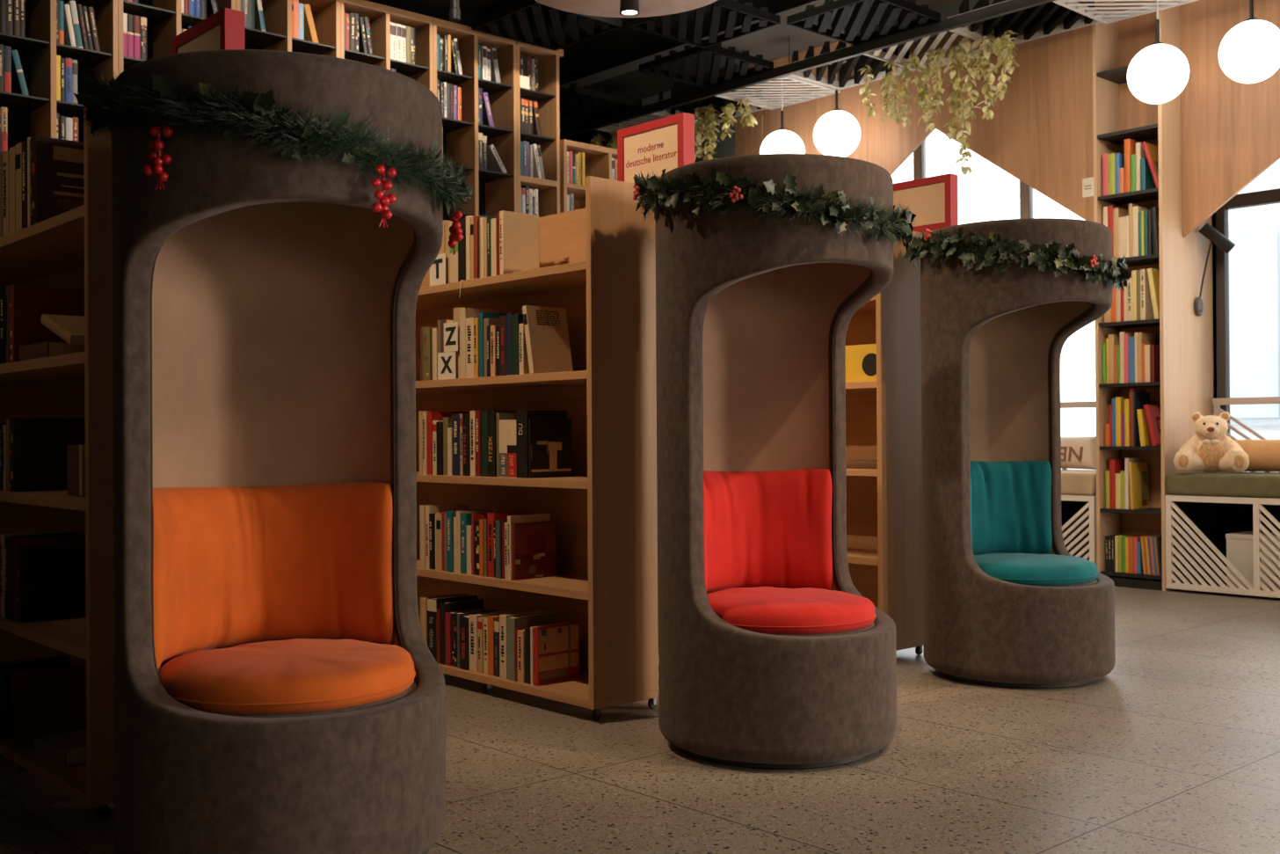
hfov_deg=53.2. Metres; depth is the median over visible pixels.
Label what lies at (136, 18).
book
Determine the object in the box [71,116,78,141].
book
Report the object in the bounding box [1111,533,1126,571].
book
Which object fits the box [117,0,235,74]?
bookcase
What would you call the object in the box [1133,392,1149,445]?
book
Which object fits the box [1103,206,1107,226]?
book
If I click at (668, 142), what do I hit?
sign
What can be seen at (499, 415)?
book
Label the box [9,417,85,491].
book
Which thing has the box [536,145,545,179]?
book
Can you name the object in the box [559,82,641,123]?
ceiling panel
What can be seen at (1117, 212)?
book
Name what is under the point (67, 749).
book
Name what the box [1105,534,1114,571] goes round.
book
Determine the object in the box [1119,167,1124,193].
book
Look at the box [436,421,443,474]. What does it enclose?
book
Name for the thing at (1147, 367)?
book
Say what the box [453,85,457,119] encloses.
book
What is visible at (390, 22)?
book
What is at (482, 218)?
book
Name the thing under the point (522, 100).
book
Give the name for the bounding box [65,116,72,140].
book
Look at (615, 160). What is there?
book
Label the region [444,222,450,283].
book
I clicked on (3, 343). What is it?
book
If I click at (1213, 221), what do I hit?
wall
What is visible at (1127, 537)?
book
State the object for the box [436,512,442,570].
book
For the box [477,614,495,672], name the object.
book
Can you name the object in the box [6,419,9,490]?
book
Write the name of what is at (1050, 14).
ceiling panel
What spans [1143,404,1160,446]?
book
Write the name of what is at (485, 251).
book
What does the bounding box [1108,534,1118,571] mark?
book
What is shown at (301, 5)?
book
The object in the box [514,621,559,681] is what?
book
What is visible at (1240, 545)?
storage box
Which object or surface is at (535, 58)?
book
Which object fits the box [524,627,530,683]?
book
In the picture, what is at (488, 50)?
book
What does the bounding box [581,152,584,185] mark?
book
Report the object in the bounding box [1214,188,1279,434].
window
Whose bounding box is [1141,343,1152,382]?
book
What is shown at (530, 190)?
book
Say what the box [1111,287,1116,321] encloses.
book
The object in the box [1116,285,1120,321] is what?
book
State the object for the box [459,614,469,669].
book
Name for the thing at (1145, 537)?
book
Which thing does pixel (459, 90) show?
book
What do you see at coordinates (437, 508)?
book
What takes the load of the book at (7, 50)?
on the bookcase at (33, 114)
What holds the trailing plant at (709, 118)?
hanging from the ceiling panel at (722, 101)
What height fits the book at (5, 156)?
0.262 m
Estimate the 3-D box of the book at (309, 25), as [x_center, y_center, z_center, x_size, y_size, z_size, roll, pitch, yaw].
[-2.045,-2.444,7.819,0.098,0.237,0.156,0,0,-42]
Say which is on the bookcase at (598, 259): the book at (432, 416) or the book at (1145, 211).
the book at (432, 416)
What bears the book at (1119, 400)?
on the shelf column
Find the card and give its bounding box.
[519,74,529,89]
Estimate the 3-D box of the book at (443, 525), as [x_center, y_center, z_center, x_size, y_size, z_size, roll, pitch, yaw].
[-0.725,0.461,5.208,0.187,0.235,0.018,0,0,-42]
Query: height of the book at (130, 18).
0.245 m
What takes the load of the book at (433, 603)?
on the bookcase at (598, 259)
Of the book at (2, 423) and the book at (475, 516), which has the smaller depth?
the book at (2, 423)
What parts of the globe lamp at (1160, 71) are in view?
stem, globe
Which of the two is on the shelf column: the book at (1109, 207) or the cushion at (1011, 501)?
the book at (1109, 207)
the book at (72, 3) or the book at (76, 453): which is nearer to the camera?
the book at (76, 453)
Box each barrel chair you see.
[111,49,445,853]
[654,153,896,769]
[920,218,1115,688]
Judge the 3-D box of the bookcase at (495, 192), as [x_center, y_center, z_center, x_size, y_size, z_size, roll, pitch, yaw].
[-1.196,-0.799,8.633,0.669,3.705,0.357,0,0,-42]
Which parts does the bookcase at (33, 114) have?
shelf, shelf, panel, shelf, shelf, shelf, panel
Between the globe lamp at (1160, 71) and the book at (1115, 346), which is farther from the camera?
the book at (1115, 346)
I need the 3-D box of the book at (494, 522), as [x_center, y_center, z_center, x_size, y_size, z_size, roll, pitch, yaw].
[-0.481,0.468,4.949,0.199,0.215,0.023,0,0,-42]
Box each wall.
[559,80,593,144]
[598,1,1093,221]
[1180,0,1279,237]
[1211,212,1216,414]
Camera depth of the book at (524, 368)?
4.75 m
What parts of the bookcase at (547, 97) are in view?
panel, shelf, shelf, shelf, panel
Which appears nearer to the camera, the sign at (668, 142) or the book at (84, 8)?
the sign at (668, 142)
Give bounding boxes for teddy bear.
[1173,411,1249,472]
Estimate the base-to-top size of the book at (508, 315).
0.234 m
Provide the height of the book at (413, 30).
0.245 m
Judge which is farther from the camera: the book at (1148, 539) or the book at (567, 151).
the book at (567, 151)
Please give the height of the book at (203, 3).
0.252 m
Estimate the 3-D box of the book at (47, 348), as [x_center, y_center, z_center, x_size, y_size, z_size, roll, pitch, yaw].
[-1.695,-0.217,3.769,0.180,0.050,0.260,0,0,-42]
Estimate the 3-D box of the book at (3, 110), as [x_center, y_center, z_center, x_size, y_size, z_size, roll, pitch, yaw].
[-3.332,-1.530,6.651,0.028,0.232,0.180,0,0,-42]
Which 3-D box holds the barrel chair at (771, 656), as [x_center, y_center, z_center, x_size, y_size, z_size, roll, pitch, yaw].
[0.434,0.106,4.122,0.784,1.826,0.784,0,0,-42]
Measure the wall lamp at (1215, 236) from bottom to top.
0.604 m
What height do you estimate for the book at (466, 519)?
0.234 m
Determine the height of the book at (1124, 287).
0.226 m
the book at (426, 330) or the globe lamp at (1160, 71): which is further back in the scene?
the globe lamp at (1160, 71)
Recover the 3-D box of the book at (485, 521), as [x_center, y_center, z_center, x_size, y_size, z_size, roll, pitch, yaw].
[-0.526,0.466,4.993,0.196,0.219,0.015,0,0,-42]
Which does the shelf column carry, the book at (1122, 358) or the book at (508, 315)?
the book at (1122, 358)
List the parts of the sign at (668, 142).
panel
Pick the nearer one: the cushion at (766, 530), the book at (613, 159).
the cushion at (766, 530)
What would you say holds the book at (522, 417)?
on the bookcase at (598, 259)
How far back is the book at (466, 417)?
5.01 m
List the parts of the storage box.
lid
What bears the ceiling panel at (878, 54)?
attached to the ceiling beam
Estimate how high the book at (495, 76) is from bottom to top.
0.239 m
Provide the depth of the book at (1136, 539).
8.15 m
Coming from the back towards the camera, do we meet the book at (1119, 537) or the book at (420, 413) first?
the book at (1119, 537)
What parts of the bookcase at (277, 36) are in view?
panel, shelf, shelf, panel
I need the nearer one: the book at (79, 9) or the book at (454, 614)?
the book at (454, 614)
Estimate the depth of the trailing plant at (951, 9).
8.65 m
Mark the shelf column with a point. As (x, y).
(1185, 387)
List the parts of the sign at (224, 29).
panel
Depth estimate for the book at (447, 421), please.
5.13 m
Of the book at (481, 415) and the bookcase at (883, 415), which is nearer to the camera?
the book at (481, 415)
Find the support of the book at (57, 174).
on the bookcase at (73, 248)
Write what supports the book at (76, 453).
on the bookcase at (73, 248)
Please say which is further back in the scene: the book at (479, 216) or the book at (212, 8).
the book at (212, 8)
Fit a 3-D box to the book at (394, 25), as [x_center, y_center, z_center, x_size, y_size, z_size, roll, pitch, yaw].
[-1.622,-2.449,8.204,0.035,0.245,0.171,0,0,-42]
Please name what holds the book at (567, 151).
on the bookcase at (598, 159)
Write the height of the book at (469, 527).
0.191 m
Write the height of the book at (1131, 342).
0.297 m
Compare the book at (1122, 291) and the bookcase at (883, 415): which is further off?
the book at (1122, 291)
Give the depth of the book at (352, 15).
7.94 m
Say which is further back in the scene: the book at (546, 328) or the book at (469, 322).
the book at (469, 322)
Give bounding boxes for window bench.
[1061,494,1097,565]
[1165,494,1279,597]
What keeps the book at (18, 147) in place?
on the bookcase at (73, 248)
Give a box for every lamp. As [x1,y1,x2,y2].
[535,0,717,17]
[759,36,805,153]
[813,24,860,156]
[1127,0,1189,103]
[1193,222,1235,316]
[1218,0,1279,83]
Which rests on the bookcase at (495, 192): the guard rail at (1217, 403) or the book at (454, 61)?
the book at (454, 61)
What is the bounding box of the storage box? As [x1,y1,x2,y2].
[1225,530,1279,590]
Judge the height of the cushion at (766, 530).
0.420 m
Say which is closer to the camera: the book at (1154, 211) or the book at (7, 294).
the book at (7, 294)
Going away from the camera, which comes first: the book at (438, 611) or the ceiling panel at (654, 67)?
the book at (438, 611)
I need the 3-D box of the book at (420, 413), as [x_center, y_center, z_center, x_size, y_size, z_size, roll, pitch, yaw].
[-0.838,0.065,5.322,0.182,0.259,0.026,0,0,-42]
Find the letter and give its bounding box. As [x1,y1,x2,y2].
[530,440,571,472]
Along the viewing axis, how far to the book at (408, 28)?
8.21 m
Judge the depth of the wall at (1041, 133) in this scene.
8.81 m
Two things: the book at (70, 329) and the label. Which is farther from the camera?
the label
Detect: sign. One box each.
[171,7,244,54]
[617,112,694,183]
[893,173,958,232]
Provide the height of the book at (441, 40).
0.227 m
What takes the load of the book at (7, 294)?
on the bookcase at (73, 248)
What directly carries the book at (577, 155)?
on the bookcase at (598, 159)
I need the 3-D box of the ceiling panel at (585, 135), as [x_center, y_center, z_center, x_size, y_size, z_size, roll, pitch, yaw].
[-0.402,-2.646,11.482,0.700,0.140,0.712,0,0,-42]
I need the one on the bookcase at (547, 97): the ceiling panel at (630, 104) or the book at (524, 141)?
the book at (524, 141)
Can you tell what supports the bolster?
on the bench cushion at (1218, 483)
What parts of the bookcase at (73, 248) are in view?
shelf, shelf, shelf, shelf, panel, panel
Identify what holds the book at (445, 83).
on the bookcase at (495, 192)
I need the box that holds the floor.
[0,585,1279,853]
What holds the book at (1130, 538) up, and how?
on the shelf column
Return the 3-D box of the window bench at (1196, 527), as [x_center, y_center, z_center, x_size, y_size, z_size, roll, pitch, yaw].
[4.439,0.702,7.168,0.660,0.578,2.742,0,0,-42]
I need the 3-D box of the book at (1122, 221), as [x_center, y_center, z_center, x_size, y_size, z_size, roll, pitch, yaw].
[3.175,-1.216,8.285,0.202,0.269,0.054,0,0,-42]
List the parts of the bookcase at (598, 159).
panel, shelf, panel, panel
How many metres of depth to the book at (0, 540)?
3.92 m
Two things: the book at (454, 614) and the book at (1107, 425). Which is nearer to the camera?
the book at (454, 614)
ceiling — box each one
[365,0,816,82]
[559,0,957,111]
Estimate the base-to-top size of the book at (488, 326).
0.195 m
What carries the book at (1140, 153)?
on the shelf column
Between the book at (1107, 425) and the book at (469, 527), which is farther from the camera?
the book at (1107, 425)
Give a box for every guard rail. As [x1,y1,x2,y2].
[1060,400,1095,469]
[1212,396,1279,472]
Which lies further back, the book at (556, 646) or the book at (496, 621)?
the book at (496, 621)
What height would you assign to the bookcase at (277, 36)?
3.705 m
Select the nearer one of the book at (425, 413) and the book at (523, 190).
the book at (425, 413)
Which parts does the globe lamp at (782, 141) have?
stem, globe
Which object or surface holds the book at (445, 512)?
on the bookcase at (598, 259)
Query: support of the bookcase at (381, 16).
on the floor
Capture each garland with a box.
[72,63,475,254]
[631,166,917,249]
[901,226,1130,290]
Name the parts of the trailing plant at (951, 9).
planter, stem, stem, stem, stem, stem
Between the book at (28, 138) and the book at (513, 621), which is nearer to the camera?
the book at (28, 138)
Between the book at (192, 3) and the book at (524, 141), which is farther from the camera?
the book at (524, 141)
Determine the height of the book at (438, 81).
0.248 m
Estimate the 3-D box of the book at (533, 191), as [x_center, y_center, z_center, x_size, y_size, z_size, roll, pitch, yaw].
[-0.789,-1.532,8.936,0.028,0.228,0.154,0,0,-42]
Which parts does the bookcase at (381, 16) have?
panel, shelf, shelf, panel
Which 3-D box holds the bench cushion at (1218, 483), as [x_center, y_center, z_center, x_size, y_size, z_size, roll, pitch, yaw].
[4.426,0.345,7.157,0.652,0.134,2.730,0,0,-42]
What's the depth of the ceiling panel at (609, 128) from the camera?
10.79 m
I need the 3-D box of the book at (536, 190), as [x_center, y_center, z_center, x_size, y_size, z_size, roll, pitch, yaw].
[-0.775,-1.536,8.964,0.027,0.237,0.173,0,0,-42]
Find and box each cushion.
[152,481,392,669]
[158,638,414,713]
[703,468,832,593]
[706,586,875,634]
[970,460,1052,554]
[973,552,1098,585]
[1061,469,1096,495]
[1166,471,1279,498]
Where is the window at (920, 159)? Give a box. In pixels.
[913,139,1033,218]
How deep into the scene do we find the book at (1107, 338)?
8.29 m
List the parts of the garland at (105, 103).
stem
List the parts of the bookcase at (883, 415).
shelf, shelf, panel, shelf, shelf, panel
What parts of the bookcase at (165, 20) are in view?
panel, shelf, panel, shelf, shelf, panel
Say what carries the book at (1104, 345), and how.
on the shelf column
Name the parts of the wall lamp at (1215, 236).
wall plate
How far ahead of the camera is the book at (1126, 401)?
8.19 m
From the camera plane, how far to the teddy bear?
7.87 m
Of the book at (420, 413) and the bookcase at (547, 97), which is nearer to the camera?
the book at (420, 413)
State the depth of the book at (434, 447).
5.19 m
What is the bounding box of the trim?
[762,115,763,142]
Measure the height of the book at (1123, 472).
0.244 m
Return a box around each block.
[429,253,445,285]
[437,351,456,379]
[443,321,458,351]
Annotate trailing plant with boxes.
[589,96,641,149]
[674,63,757,159]
[858,0,1020,174]
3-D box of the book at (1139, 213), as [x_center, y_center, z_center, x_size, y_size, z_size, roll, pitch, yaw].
[3.244,-1.224,8.188,0.190,0.283,0.018,0,0,-42]
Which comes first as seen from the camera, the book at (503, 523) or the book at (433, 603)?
the book at (503, 523)
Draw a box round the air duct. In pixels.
[413,0,596,36]
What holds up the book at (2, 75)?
on the bookcase at (33, 114)
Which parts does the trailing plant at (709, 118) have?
planter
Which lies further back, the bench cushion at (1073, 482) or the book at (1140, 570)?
the bench cushion at (1073, 482)
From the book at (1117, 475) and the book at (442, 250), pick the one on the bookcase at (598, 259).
the book at (442, 250)
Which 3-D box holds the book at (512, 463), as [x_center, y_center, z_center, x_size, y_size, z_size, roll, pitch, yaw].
[-0.402,0.081,4.868,0.219,0.216,0.060,0,0,-42]
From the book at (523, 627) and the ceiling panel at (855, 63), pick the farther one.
the ceiling panel at (855, 63)
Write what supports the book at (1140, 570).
on the shelf column
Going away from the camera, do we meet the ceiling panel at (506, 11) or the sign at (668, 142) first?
the sign at (668, 142)
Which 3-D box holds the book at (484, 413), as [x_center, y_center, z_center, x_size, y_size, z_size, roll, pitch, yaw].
[-0.532,0.065,4.987,0.186,0.252,0.039,0,0,-42]
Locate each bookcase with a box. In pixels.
[0,0,118,152]
[0,91,115,820]
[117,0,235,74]
[235,0,340,58]
[340,0,433,92]
[415,175,659,719]
[433,17,517,220]
[516,41,563,217]
[560,138,617,212]
[844,231,924,654]
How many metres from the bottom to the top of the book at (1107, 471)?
0.242 m
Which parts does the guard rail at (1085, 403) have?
handrail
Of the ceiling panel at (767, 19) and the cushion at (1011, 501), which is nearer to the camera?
the cushion at (1011, 501)
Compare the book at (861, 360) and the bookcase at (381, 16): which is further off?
the bookcase at (381, 16)
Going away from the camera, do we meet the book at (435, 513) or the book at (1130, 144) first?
the book at (435, 513)
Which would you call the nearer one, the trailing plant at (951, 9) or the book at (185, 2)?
the book at (185, 2)
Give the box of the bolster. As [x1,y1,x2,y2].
[1234,438,1279,472]
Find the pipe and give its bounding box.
[449,0,460,21]
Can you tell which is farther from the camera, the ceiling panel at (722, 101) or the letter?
the ceiling panel at (722, 101)
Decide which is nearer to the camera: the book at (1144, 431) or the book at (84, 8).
the book at (84, 8)
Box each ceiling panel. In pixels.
[471,0,621,50]
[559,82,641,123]
[560,114,642,147]
[596,112,696,132]
[628,0,780,48]
[638,43,773,87]
[651,77,770,121]
[715,75,840,109]
[782,33,914,89]
[786,0,940,45]
[864,28,1005,72]
[949,0,1104,46]
[1053,0,1198,24]
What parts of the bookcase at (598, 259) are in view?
shelf, shelf, shelf, panel, shelf, panel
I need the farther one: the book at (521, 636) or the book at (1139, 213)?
the book at (1139, 213)
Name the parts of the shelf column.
shelf, shelf, shelf, shelf, shelf, shelf, shelf, shelf, shelf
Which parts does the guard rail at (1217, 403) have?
post, handrail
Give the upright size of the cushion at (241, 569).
0.423 m
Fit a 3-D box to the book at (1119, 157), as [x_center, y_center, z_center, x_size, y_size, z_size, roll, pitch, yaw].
[3.143,-1.630,8.301,0.186,0.268,0.025,0,0,-42]
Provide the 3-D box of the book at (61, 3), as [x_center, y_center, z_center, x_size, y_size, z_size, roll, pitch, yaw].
[-3.124,-2.139,6.844,0.024,0.240,0.170,0,0,-42]
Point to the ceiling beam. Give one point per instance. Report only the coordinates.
(1010, 6)
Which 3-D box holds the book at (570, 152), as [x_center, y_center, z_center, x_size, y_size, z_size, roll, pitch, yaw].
[-0.543,-1.843,9.162,0.028,0.239,0.160,0,0,-42]
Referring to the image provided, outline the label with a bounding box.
[1082,176,1093,197]
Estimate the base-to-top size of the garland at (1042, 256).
0.330 m
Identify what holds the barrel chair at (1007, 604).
on the floor
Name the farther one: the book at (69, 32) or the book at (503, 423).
the book at (69, 32)
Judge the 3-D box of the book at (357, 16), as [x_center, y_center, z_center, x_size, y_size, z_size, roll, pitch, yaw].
[-1.810,-2.450,8.024,0.028,0.249,0.152,0,0,-42]
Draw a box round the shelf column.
[1092,0,1216,590]
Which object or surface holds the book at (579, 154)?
on the bookcase at (598, 159)
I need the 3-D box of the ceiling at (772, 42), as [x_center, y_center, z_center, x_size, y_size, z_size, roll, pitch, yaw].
[3.748,-3.046,6.926,0.660,0.080,13.190,0,0,-42]
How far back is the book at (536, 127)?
8.91 m
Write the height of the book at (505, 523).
0.214 m
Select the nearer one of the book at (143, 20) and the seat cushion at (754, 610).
the seat cushion at (754, 610)
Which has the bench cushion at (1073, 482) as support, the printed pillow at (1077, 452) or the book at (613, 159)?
the printed pillow at (1077, 452)
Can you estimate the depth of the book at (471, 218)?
5.00 m
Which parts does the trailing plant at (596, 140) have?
planter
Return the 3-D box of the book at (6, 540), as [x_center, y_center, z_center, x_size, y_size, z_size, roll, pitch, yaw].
[-1.847,0.458,3.938,0.201,0.240,0.035,0,0,-42]
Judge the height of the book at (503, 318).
0.226 m
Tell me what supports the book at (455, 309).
on the bookcase at (598, 259)
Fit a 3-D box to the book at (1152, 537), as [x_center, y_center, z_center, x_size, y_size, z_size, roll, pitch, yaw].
[3.316,0.812,8.121,0.215,0.240,0.033,0,0,-42]
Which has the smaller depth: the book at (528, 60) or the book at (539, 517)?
the book at (539, 517)
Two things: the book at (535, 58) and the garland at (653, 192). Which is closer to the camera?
the garland at (653, 192)
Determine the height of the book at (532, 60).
0.230 m
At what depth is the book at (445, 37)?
8.40 m
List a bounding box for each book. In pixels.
[0,0,6,33]
[0,43,4,91]
[0,106,7,151]
[0,108,0,150]
[0,151,4,237]
[0,288,6,363]
[0,421,6,490]
[0,530,71,617]
[0,539,0,615]
[2,150,9,236]
[2,424,6,490]
[3,45,11,92]
[4,538,8,618]
[5,285,9,363]
[6,0,13,35]
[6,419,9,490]
[8,145,15,233]
[8,283,84,362]
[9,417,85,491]
[11,50,29,95]
[13,0,20,36]
[14,142,21,231]
[18,341,84,361]
[20,0,25,36]
[21,140,27,228]
[27,137,31,226]
[30,135,84,225]
[34,728,86,767]
[40,313,84,345]
[56,0,58,43]
[56,55,60,101]
[56,112,59,138]
[58,0,64,44]
[59,116,65,139]
[60,58,65,101]
[64,4,76,46]
[64,57,72,102]
[65,0,82,48]
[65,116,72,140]
[66,443,85,496]
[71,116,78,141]
[72,59,77,103]
[76,4,88,49]
[81,6,94,50]
[87,7,100,51]
[123,13,127,57]
[127,14,133,58]
[133,14,140,58]
[140,16,146,60]
[181,0,183,13]
[183,0,189,14]
[189,0,196,15]
[195,0,200,16]
[200,0,206,18]
[206,0,218,17]
[240,0,242,11]
[242,0,248,27]
[248,0,254,29]
[254,0,265,31]
[291,0,293,37]
[293,0,298,38]
[298,3,304,39]
[303,4,318,43]
[344,13,349,50]
[348,12,355,50]
[355,13,359,51]
[359,16,368,53]
[363,16,373,55]
[390,21,392,58]
[392,22,396,59]
[396,23,401,61]
[400,24,406,62]
[406,25,411,63]
[411,27,415,64]
[418,411,422,473]
[419,502,460,567]
[420,326,436,380]
[420,593,458,644]
[422,326,437,380]
[422,411,427,473]
[425,503,468,568]
[427,411,470,474]
[427,593,477,661]
[429,513,435,568]
[430,327,432,379]
[432,327,437,379]
[432,420,443,474]
[435,513,436,569]
[436,34,439,69]
[436,80,440,102]
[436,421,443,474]
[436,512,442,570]
[436,608,440,663]
[437,320,440,352]
[438,219,451,254]
[439,36,443,70]
[440,82,444,117]
[440,319,445,352]
[440,598,483,664]
[441,35,447,71]
[442,511,444,570]
[443,81,446,117]
[443,416,452,474]
[443,511,446,570]
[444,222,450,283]
[445,608,482,665]
[446,34,450,72]
[446,83,450,118]
[446,509,482,571]
[447,427,452,474]
[449,221,458,283]
[450,38,462,74]
[450,40,458,73]
[450,84,453,118]
[451,608,494,666]
[452,413,462,475]
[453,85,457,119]
[453,306,462,378]
[453,516,456,572]
[456,509,497,573]
[457,87,461,120]
[457,610,500,668]
[458,218,465,281]
[458,306,499,378]
[459,414,462,475]
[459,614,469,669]
[460,511,496,574]
[462,413,470,475]
[465,215,472,280]
[465,317,479,378]
[466,524,472,574]
[468,609,519,671]
[470,216,473,279]
[470,410,475,475]
[472,215,484,278]
[472,513,487,574]
[473,318,479,377]
[474,520,479,574]
[475,410,481,476]
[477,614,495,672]
[478,44,481,79]
[478,87,482,124]
[478,131,482,169]
[479,216,487,277]
[479,312,506,377]
[479,518,486,575]
[480,217,485,277]
[480,414,481,476]
[481,45,487,79]
[481,410,487,476]
[482,92,494,126]
[482,135,487,169]
[483,218,487,276]
[483,318,500,376]
[483,518,487,576]
[483,616,487,673]
[487,48,490,80]
[487,144,507,173]
[487,215,496,276]
[487,325,490,376]
[487,409,516,476]
[487,510,530,576]
[487,614,499,675]
[489,48,500,82]
[490,218,496,276]
[490,325,496,376]
[493,520,495,577]
[494,619,499,676]
[495,325,500,375]
[495,519,507,578]
[496,212,499,275]
[496,412,516,476]
[498,419,507,477]
[499,210,539,274]
[499,609,550,678]
[500,315,506,375]
[501,521,507,578]
[504,522,507,579]
[506,312,518,375]
[506,611,554,680]
[507,419,516,477]
[507,513,550,580]
[510,313,523,374]
[512,520,556,580]
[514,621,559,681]
[516,410,567,478]
[517,628,525,683]
[518,323,529,374]
[519,54,523,75]
[520,97,524,132]
[520,141,523,175]
[520,186,521,212]
[521,184,529,213]
[521,188,525,213]
[522,140,526,175]
[522,305,573,373]
[523,55,526,76]
[524,99,528,133]
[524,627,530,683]
[526,57,530,89]
[526,141,529,176]
[528,99,532,134]
[528,418,572,478]
[529,145,532,176]
[529,188,531,214]
[530,56,538,91]
[530,58,534,90]
[530,144,541,178]
[530,621,571,684]
[531,189,535,214]
[531,189,538,215]
[532,101,541,136]
[533,621,579,685]
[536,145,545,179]
[567,151,568,182]
[567,151,572,183]
[567,193,573,210]
[567,194,569,210]
[572,152,575,183]
[575,152,581,184]
[575,153,578,184]
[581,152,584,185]
[611,158,614,180]
[614,159,617,180]
[845,343,876,382]
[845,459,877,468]
[1102,152,1108,196]
[1102,342,1106,383]
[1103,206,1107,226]
[1104,284,1114,322]
[1105,423,1109,445]
[1105,470,1109,508]
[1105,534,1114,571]
[1106,338,1108,383]
[1107,152,1115,195]
[1107,205,1127,257]
[1108,334,1119,383]
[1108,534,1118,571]
[1109,404,1112,445]
[1109,458,1125,508]
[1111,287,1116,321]
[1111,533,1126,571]
[1112,207,1128,258]
[1112,398,1115,445]
[1113,345,1117,383]
[1114,533,1128,571]
[1115,152,1124,193]
[1115,396,1129,445]
[1115,472,1120,508]
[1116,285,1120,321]
[1116,345,1119,383]
[1117,534,1128,572]
[1118,216,1127,258]
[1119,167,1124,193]
[1120,288,1124,320]
[1120,332,1134,383]
[1120,412,1123,445]
[1120,470,1125,509]
[1121,534,1139,572]
[1122,412,1124,445]
[1123,285,1127,320]
[1123,333,1134,383]
[1124,138,1142,192]
[1124,399,1129,445]
[1124,457,1141,509]
[1125,535,1135,572]
[1126,215,1128,257]
[1127,276,1132,320]
[1128,203,1145,256]
[1128,335,1134,382]
[1128,461,1149,509]
[1128,535,1140,573]
[1129,387,1145,445]
[1130,153,1135,191]
[1131,269,1138,319]
[1132,205,1149,256]
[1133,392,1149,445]
[1133,534,1148,573]
[1134,332,1137,382]
[1135,142,1147,190]
[1136,269,1140,319]
[1136,408,1151,446]
[1137,332,1155,382]
[1137,541,1143,573]
[1138,211,1141,255]
[1140,158,1156,189]
[1140,269,1154,319]
[1140,534,1153,574]
[1141,141,1158,188]
[1141,210,1144,255]
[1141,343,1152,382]
[1142,534,1156,574]
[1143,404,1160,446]
[1144,210,1147,254]
[1144,344,1150,382]
[1144,534,1159,574]
[1147,209,1153,254]
[1147,267,1159,319]
[1147,534,1161,574]
[1149,344,1160,381]
[1149,535,1158,574]
[1150,206,1159,254]
[1151,535,1161,574]
[1154,536,1159,574]
[1156,536,1162,574]
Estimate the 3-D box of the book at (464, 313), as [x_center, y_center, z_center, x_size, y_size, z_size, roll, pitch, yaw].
[-0.641,-0.331,5.096,0.166,0.279,0.043,0,0,-42]
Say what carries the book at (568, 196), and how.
on the bookcase at (598, 159)
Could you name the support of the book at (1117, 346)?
on the shelf column
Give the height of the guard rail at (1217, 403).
0.610 m
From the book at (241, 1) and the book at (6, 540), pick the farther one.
the book at (241, 1)
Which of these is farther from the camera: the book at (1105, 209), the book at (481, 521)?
the book at (1105, 209)
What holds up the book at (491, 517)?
on the bookcase at (598, 259)
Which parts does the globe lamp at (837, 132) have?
stem, globe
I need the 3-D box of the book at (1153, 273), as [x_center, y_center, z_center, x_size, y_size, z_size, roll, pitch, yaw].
[3.308,-0.841,8.127,0.215,0.326,0.075,0,0,-42]
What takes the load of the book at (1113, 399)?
on the shelf column
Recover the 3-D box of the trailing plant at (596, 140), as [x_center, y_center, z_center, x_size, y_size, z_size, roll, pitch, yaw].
[-0.196,-2.585,11.117,0.212,0.469,0.659,0,0,-42]
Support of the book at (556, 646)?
on the bookcase at (598, 259)
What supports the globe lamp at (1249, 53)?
hanging from the ceiling at (772, 42)
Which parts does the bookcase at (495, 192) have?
panel, shelf, shelf, shelf, shelf, panel, shelf, shelf, shelf, panel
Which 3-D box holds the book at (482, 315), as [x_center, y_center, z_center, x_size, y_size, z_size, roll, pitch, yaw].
[-0.553,-0.318,5.008,0.174,0.251,0.027,0,0,-42]
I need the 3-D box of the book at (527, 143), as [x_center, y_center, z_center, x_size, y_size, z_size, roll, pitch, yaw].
[-0.831,-1.847,8.915,0.024,0.249,0.171,0,0,-42]
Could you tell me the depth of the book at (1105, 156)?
8.30 m
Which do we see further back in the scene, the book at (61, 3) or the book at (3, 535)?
the book at (61, 3)
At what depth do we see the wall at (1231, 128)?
7.99 m
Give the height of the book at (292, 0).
0.233 m
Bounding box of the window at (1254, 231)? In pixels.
[1228,158,1279,472]
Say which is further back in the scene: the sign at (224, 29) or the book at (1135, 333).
the book at (1135, 333)
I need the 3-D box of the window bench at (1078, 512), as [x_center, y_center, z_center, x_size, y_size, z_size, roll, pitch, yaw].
[2.389,0.737,9.432,0.660,0.557,2.410,0,0,-42]
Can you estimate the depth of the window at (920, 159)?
9.55 m
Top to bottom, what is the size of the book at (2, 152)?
0.270 m
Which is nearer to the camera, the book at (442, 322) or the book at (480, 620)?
the book at (480, 620)
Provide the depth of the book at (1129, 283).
8.18 m
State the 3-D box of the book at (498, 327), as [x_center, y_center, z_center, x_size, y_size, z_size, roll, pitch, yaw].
[-0.470,-0.289,4.926,0.188,0.192,0.032,0,0,-42]
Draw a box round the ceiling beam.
[560,0,1056,138]
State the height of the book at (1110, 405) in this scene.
0.269 m
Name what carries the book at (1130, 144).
on the shelf column
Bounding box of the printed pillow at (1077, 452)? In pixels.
[1061,436,1096,469]

